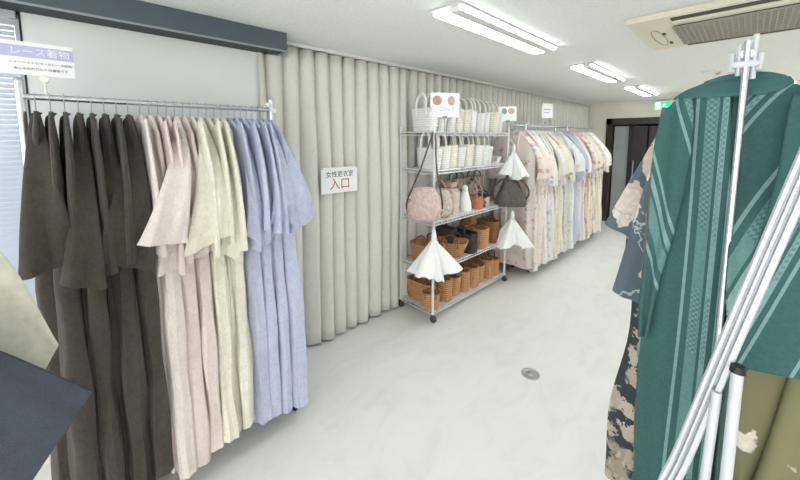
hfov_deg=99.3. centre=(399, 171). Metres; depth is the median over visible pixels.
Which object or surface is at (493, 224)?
basket
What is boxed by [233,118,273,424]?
lace kimono
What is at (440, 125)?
bag
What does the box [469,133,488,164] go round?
bag
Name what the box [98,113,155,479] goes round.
lace kimono
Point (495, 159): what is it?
purse
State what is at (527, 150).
pastel kimono
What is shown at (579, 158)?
pastel kimono
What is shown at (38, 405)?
kimono
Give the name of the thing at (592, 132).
pastel kimono
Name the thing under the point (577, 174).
pastel kimono
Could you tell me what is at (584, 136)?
pastel kimono
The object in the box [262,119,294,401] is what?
lace kimono
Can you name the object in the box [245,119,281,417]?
lace kimono
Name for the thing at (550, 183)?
pastel kimono
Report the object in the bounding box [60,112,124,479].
lace kimono
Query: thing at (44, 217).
lace kimono
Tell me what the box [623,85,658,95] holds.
recessed light
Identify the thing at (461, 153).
bag
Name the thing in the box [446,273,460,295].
wicker basket
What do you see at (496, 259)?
wicker basket
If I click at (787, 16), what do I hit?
grille
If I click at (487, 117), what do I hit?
bag
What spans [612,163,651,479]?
floral kimono
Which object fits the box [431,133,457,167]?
bag
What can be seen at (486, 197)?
purse
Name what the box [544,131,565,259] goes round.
pastel kimono
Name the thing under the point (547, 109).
card
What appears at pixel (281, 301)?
lace kimono
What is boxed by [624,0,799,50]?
air conditioner
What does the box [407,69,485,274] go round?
pleated curtain
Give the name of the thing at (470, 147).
bag
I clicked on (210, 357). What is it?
lace kimono
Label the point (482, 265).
wicker basket
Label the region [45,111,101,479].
lace kimono
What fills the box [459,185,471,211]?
pouch
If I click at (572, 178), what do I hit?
pastel kimono
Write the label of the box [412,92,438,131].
bag
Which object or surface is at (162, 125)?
lace kimono
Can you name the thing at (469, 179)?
bag
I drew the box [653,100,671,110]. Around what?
exit sign
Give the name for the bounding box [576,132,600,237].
pastel kimono
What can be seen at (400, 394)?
floor
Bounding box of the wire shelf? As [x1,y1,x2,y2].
[398,125,509,322]
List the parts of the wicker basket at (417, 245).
handle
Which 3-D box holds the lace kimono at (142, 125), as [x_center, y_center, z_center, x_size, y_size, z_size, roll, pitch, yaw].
[-1.254,0.566,1.722,0.060,1.686,0.702,-5,8,-43]
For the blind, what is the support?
attached to the window
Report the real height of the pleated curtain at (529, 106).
2.325 m
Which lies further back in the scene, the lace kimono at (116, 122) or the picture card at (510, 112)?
the picture card at (510, 112)
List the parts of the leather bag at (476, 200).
handle, handle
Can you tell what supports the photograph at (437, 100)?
attached to the picture card at (448, 103)
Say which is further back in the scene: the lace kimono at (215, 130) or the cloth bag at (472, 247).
the cloth bag at (472, 247)
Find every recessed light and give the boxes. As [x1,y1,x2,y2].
[428,0,558,53]
[568,62,625,82]
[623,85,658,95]
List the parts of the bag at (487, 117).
handle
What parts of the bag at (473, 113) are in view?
handle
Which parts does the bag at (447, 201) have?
handle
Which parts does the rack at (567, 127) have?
rail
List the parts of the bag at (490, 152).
handle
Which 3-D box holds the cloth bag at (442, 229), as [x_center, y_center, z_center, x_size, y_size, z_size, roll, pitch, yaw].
[0.495,0.663,3.637,0.124,0.336,0.247,-6,8,-44]
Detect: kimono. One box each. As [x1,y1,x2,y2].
[0,252,58,368]
[0,351,91,479]
[18,111,70,479]
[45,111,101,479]
[59,112,104,479]
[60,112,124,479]
[86,113,129,479]
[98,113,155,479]
[101,114,173,479]
[111,114,151,444]
[135,115,175,473]
[137,116,190,246]
[145,115,196,479]
[155,115,188,372]
[163,116,211,467]
[180,116,224,452]
[184,117,238,442]
[187,117,220,257]
[203,117,241,432]
[211,117,253,429]
[218,118,254,419]
[225,118,261,422]
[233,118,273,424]
[239,118,270,265]
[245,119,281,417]
[250,119,281,282]
[256,119,292,413]
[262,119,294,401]
[268,119,315,408]
[488,130,550,270]
[505,130,546,271]
[510,130,553,265]
[528,130,548,262]
[531,130,554,263]
[534,130,554,260]
[538,131,557,259]
[540,131,569,258]
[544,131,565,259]
[546,131,572,254]
[549,131,566,251]
[551,131,573,251]
[554,131,574,250]
[556,131,575,248]
[558,131,584,248]
[560,131,581,248]
[563,131,588,244]
[565,131,584,240]
[570,132,585,239]
[572,132,591,240]
[574,132,590,238]
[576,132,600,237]
[578,132,596,238]
[580,132,602,234]
[582,132,603,233]
[583,132,597,232]
[585,132,602,232]
[587,132,602,231]
[588,132,611,230]
[590,132,607,231]
[592,132,608,219]
[605,133,656,479]
[605,137,655,236]
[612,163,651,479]
[633,71,799,479]
[634,107,799,479]
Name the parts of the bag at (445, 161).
handle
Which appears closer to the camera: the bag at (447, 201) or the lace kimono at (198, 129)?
the lace kimono at (198, 129)
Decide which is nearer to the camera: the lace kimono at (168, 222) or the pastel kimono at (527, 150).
the lace kimono at (168, 222)
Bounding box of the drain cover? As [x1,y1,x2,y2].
[521,368,539,379]
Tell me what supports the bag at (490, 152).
on the wire shelf
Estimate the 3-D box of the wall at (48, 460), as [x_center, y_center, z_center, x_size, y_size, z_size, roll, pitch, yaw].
[-0.051,0.155,3.472,10.720,2.380,0.120,-6,8,-44]
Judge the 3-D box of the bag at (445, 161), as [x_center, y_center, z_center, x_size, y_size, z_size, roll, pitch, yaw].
[0.352,-0.212,3.219,0.124,0.352,0.309,-5,8,-41]
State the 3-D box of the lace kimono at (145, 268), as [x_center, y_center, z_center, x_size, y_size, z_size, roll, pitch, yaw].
[-1.333,0.554,1.647,0.211,1.648,0.695,-6,8,-43]
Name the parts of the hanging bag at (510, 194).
handle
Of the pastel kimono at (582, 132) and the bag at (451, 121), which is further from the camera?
the pastel kimono at (582, 132)
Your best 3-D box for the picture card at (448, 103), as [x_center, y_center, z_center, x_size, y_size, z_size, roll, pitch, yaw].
[0.400,-0.531,3.035,0.268,0.344,0.028,-2,6,-16]
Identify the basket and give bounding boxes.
[407,274,436,302]
[410,232,445,259]
[422,283,440,309]
[434,275,452,301]
[436,231,468,257]
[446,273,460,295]
[457,257,479,287]
[458,260,470,291]
[459,254,484,282]
[461,212,476,227]
[465,223,489,248]
[466,250,493,278]
[475,248,499,275]
[477,215,498,242]
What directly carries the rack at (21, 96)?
on the floor
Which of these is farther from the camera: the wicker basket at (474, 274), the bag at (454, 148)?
the wicker basket at (474, 274)
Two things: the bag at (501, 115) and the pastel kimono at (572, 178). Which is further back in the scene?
the pastel kimono at (572, 178)
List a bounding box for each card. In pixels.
[430,92,458,131]
[498,106,516,132]
[541,104,552,123]
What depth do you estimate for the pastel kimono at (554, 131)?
4.66 m
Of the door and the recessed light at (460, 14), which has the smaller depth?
the recessed light at (460, 14)
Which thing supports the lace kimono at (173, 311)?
hanging from the wire hanger
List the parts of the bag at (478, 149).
handle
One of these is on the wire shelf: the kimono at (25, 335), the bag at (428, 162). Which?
the bag at (428, 162)
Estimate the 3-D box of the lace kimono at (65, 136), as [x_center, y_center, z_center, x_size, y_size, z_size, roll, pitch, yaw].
[-1.435,0.570,1.540,0.710,1.657,0.058,6,8,44]
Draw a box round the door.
[601,117,659,220]
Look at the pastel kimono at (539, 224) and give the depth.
4.06 m
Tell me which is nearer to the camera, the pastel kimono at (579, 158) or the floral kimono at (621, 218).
the floral kimono at (621, 218)
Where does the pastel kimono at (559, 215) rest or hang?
hanging from the wire hanger
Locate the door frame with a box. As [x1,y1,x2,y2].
[608,124,657,216]
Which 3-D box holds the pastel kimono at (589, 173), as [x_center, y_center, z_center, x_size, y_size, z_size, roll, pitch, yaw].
[2.655,0.197,5.396,0.157,1.662,0.677,-4,7,-33]
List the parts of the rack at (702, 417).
upright leg, post, upright leg, rail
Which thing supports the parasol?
hanging from the wire shelf
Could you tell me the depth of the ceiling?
2.46 m
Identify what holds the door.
in the wall at (599, 113)
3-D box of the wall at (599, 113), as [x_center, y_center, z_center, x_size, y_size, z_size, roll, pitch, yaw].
[5.598,-0.046,5.426,0.120,2.380,5.180,-6,8,-44]
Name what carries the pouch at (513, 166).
hanging from the wire shelf
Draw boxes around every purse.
[474,190,490,206]
[491,156,501,162]
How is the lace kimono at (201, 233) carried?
hanging from the wire hanger
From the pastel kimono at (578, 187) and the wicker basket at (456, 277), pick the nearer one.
the wicker basket at (456, 277)
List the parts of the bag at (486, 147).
handle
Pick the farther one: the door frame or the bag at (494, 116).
the door frame
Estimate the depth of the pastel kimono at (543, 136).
4.30 m
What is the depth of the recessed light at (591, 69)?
3.44 m
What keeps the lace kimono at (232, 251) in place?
hanging from the wire hanger
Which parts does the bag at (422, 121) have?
handle, handle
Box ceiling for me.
[140,0,799,103]
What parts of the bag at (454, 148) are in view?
handle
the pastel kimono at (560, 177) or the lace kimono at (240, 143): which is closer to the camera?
the lace kimono at (240, 143)
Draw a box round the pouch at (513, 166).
[496,139,528,180]
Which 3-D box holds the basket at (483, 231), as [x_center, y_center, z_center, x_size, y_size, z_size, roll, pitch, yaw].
[0.850,0.695,3.764,0.181,0.246,0.271,-6,8,-44]
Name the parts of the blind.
head rail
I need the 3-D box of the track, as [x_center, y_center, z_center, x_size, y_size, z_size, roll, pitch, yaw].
[1.430,-1.143,4.597,6.730,0.028,0.040,-6,8,-44]
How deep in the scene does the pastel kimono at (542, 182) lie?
3.99 m
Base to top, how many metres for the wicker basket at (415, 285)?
0.281 m
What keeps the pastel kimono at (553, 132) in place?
hanging from the wire hanger
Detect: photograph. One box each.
[433,96,441,104]
[448,96,454,105]
[508,108,513,113]
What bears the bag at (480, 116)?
on the wire shelf
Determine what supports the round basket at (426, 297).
on the wire shelf
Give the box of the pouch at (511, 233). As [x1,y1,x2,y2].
[493,207,533,249]
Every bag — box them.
[406,132,442,221]
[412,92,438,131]
[416,132,442,169]
[424,132,450,168]
[427,96,446,130]
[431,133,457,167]
[435,179,452,216]
[436,219,456,243]
[444,133,466,166]
[444,181,459,214]
[445,117,455,131]
[446,171,465,194]
[455,107,463,131]
[455,133,474,165]
[456,224,477,253]
[459,98,471,131]
[460,98,477,131]
[463,133,483,165]
[464,98,485,131]
[465,169,482,193]
[468,181,482,209]
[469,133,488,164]
[472,100,490,131]
[477,101,499,131]
[479,133,492,163]
[483,101,503,131]
[491,175,529,206]
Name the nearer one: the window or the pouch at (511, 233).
the window
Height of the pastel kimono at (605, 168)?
1.692 m
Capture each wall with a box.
[16,14,544,465]
[588,98,674,202]
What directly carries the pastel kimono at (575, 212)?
hanging from the wire hanger
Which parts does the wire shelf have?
post, post, post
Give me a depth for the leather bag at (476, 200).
3.59 m
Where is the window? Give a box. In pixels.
[0,17,28,165]
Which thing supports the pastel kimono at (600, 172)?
hanging from the wire hanger
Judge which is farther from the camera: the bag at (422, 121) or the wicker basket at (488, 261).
the wicker basket at (488, 261)
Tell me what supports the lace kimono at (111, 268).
hanging from the wire hanger
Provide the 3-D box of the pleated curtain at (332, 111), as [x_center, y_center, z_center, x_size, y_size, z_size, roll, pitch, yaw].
[-0.463,0.222,2.892,1.425,2.325,0.121,-6,8,-44]
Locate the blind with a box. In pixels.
[0,9,36,304]
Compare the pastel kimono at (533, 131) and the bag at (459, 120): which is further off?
the pastel kimono at (533, 131)
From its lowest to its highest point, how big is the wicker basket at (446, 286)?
0.286 m
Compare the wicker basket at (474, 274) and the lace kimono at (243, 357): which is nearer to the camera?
the lace kimono at (243, 357)
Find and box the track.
[287,41,589,104]
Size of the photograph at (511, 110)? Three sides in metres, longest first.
0.088 x 0.066 x 0.001 m
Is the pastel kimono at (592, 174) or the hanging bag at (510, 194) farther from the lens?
the pastel kimono at (592, 174)
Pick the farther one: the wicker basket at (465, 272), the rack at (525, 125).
the rack at (525, 125)
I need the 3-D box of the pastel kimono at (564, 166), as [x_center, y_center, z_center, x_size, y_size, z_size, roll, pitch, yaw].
[1.825,0.286,4.537,0.765,1.663,0.155,6,8,44]
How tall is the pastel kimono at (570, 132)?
1.638 m
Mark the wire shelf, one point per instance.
(492, 204)
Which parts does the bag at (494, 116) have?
handle, handle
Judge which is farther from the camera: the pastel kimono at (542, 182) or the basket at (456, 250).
the pastel kimono at (542, 182)
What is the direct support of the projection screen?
attached to the ceiling
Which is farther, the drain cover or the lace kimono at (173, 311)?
the drain cover
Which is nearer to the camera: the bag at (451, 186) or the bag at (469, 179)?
the bag at (451, 186)
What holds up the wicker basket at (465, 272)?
on the wire shelf
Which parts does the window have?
pane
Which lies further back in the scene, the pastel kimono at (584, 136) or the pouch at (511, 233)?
the pastel kimono at (584, 136)
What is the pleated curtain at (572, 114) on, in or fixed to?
hanging from the track
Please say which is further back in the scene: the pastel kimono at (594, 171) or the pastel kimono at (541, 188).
the pastel kimono at (594, 171)
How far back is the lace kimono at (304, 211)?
1.96 m
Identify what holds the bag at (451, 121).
on the wire shelf
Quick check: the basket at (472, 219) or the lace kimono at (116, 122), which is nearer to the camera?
the lace kimono at (116, 122)
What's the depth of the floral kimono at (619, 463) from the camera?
1.40 m
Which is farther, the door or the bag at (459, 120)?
the door
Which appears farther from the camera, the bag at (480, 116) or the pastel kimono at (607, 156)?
the pastel kimono at (607, 156)
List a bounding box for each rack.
[12,77,297,410]
[510,123,564,271]
[565,125,592,234]
[658,33,799,479]
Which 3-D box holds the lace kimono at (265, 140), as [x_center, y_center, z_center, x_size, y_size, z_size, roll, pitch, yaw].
[-0.870,0.528,2.083,0.066,1.685,0.718,-6,8,-43]
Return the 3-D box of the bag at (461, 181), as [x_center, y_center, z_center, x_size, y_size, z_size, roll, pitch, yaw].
[0.617,0.185,3.736,0.288,0.386,0.105,-6,8,-44]
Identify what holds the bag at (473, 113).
on the wire shelf
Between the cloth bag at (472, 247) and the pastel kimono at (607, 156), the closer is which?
the cloth bag at (472, 247)
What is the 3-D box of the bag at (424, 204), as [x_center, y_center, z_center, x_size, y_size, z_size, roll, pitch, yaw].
[0.212,0.040,2.920,0.325,0.771,0.180,1,6,6]
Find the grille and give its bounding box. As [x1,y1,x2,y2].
[672,3,799,44]
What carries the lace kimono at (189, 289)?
hanging from the wire hanger
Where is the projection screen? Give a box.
[0,0,287,144]
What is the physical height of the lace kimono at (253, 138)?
1.706 m
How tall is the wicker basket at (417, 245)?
0.266 m
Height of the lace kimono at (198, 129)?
1.678 m
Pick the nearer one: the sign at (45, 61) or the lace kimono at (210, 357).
the sign at (45, 61)
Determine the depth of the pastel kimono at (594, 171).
5.23 m
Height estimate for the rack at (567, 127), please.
1.872 m
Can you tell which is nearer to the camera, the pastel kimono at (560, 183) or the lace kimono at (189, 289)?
the lace kimono at (189, 289)
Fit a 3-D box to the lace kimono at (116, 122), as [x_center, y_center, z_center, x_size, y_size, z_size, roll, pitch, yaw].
[-1.315,0.569,1.661,0.062,1.680,0.704,-5,8,-43]
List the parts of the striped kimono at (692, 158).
panel, panel, panel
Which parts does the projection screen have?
trim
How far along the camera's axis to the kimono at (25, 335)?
0.92 m
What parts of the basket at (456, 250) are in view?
handle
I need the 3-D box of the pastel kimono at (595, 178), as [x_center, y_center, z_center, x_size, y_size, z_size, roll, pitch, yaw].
[3.033,0.157,5.724,0.203,1.649,0.717,-3,7,-29]
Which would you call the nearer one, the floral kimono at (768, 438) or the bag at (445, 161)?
the floral kimono at (768, 438)
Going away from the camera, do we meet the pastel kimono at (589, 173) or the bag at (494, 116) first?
the bag at (494, 116)
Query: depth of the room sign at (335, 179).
2.75 m
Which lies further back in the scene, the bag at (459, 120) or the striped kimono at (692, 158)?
the bag at (459, 120)
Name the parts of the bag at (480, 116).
handle, handle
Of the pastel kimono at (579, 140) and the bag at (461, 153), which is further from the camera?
the pastel kimono at (579, 140)
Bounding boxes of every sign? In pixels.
[0,38,75,94]
[321,166,357,194]
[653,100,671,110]
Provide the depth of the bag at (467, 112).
3.38 m
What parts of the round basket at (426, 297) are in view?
handle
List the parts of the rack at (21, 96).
post, rail, post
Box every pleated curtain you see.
[258,46,407,344]
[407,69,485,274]
[481,85,550,253]
[549,98,588,131]
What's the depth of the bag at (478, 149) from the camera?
3.52 m
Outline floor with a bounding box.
[33,221,631,479]
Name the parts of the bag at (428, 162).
handle, handle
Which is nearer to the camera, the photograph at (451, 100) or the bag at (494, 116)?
the photograph at (451, 100)
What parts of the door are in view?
glass panel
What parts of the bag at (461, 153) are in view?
handle, handle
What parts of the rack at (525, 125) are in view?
rail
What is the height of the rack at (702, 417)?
1.945 m
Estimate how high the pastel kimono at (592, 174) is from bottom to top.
1.638 m

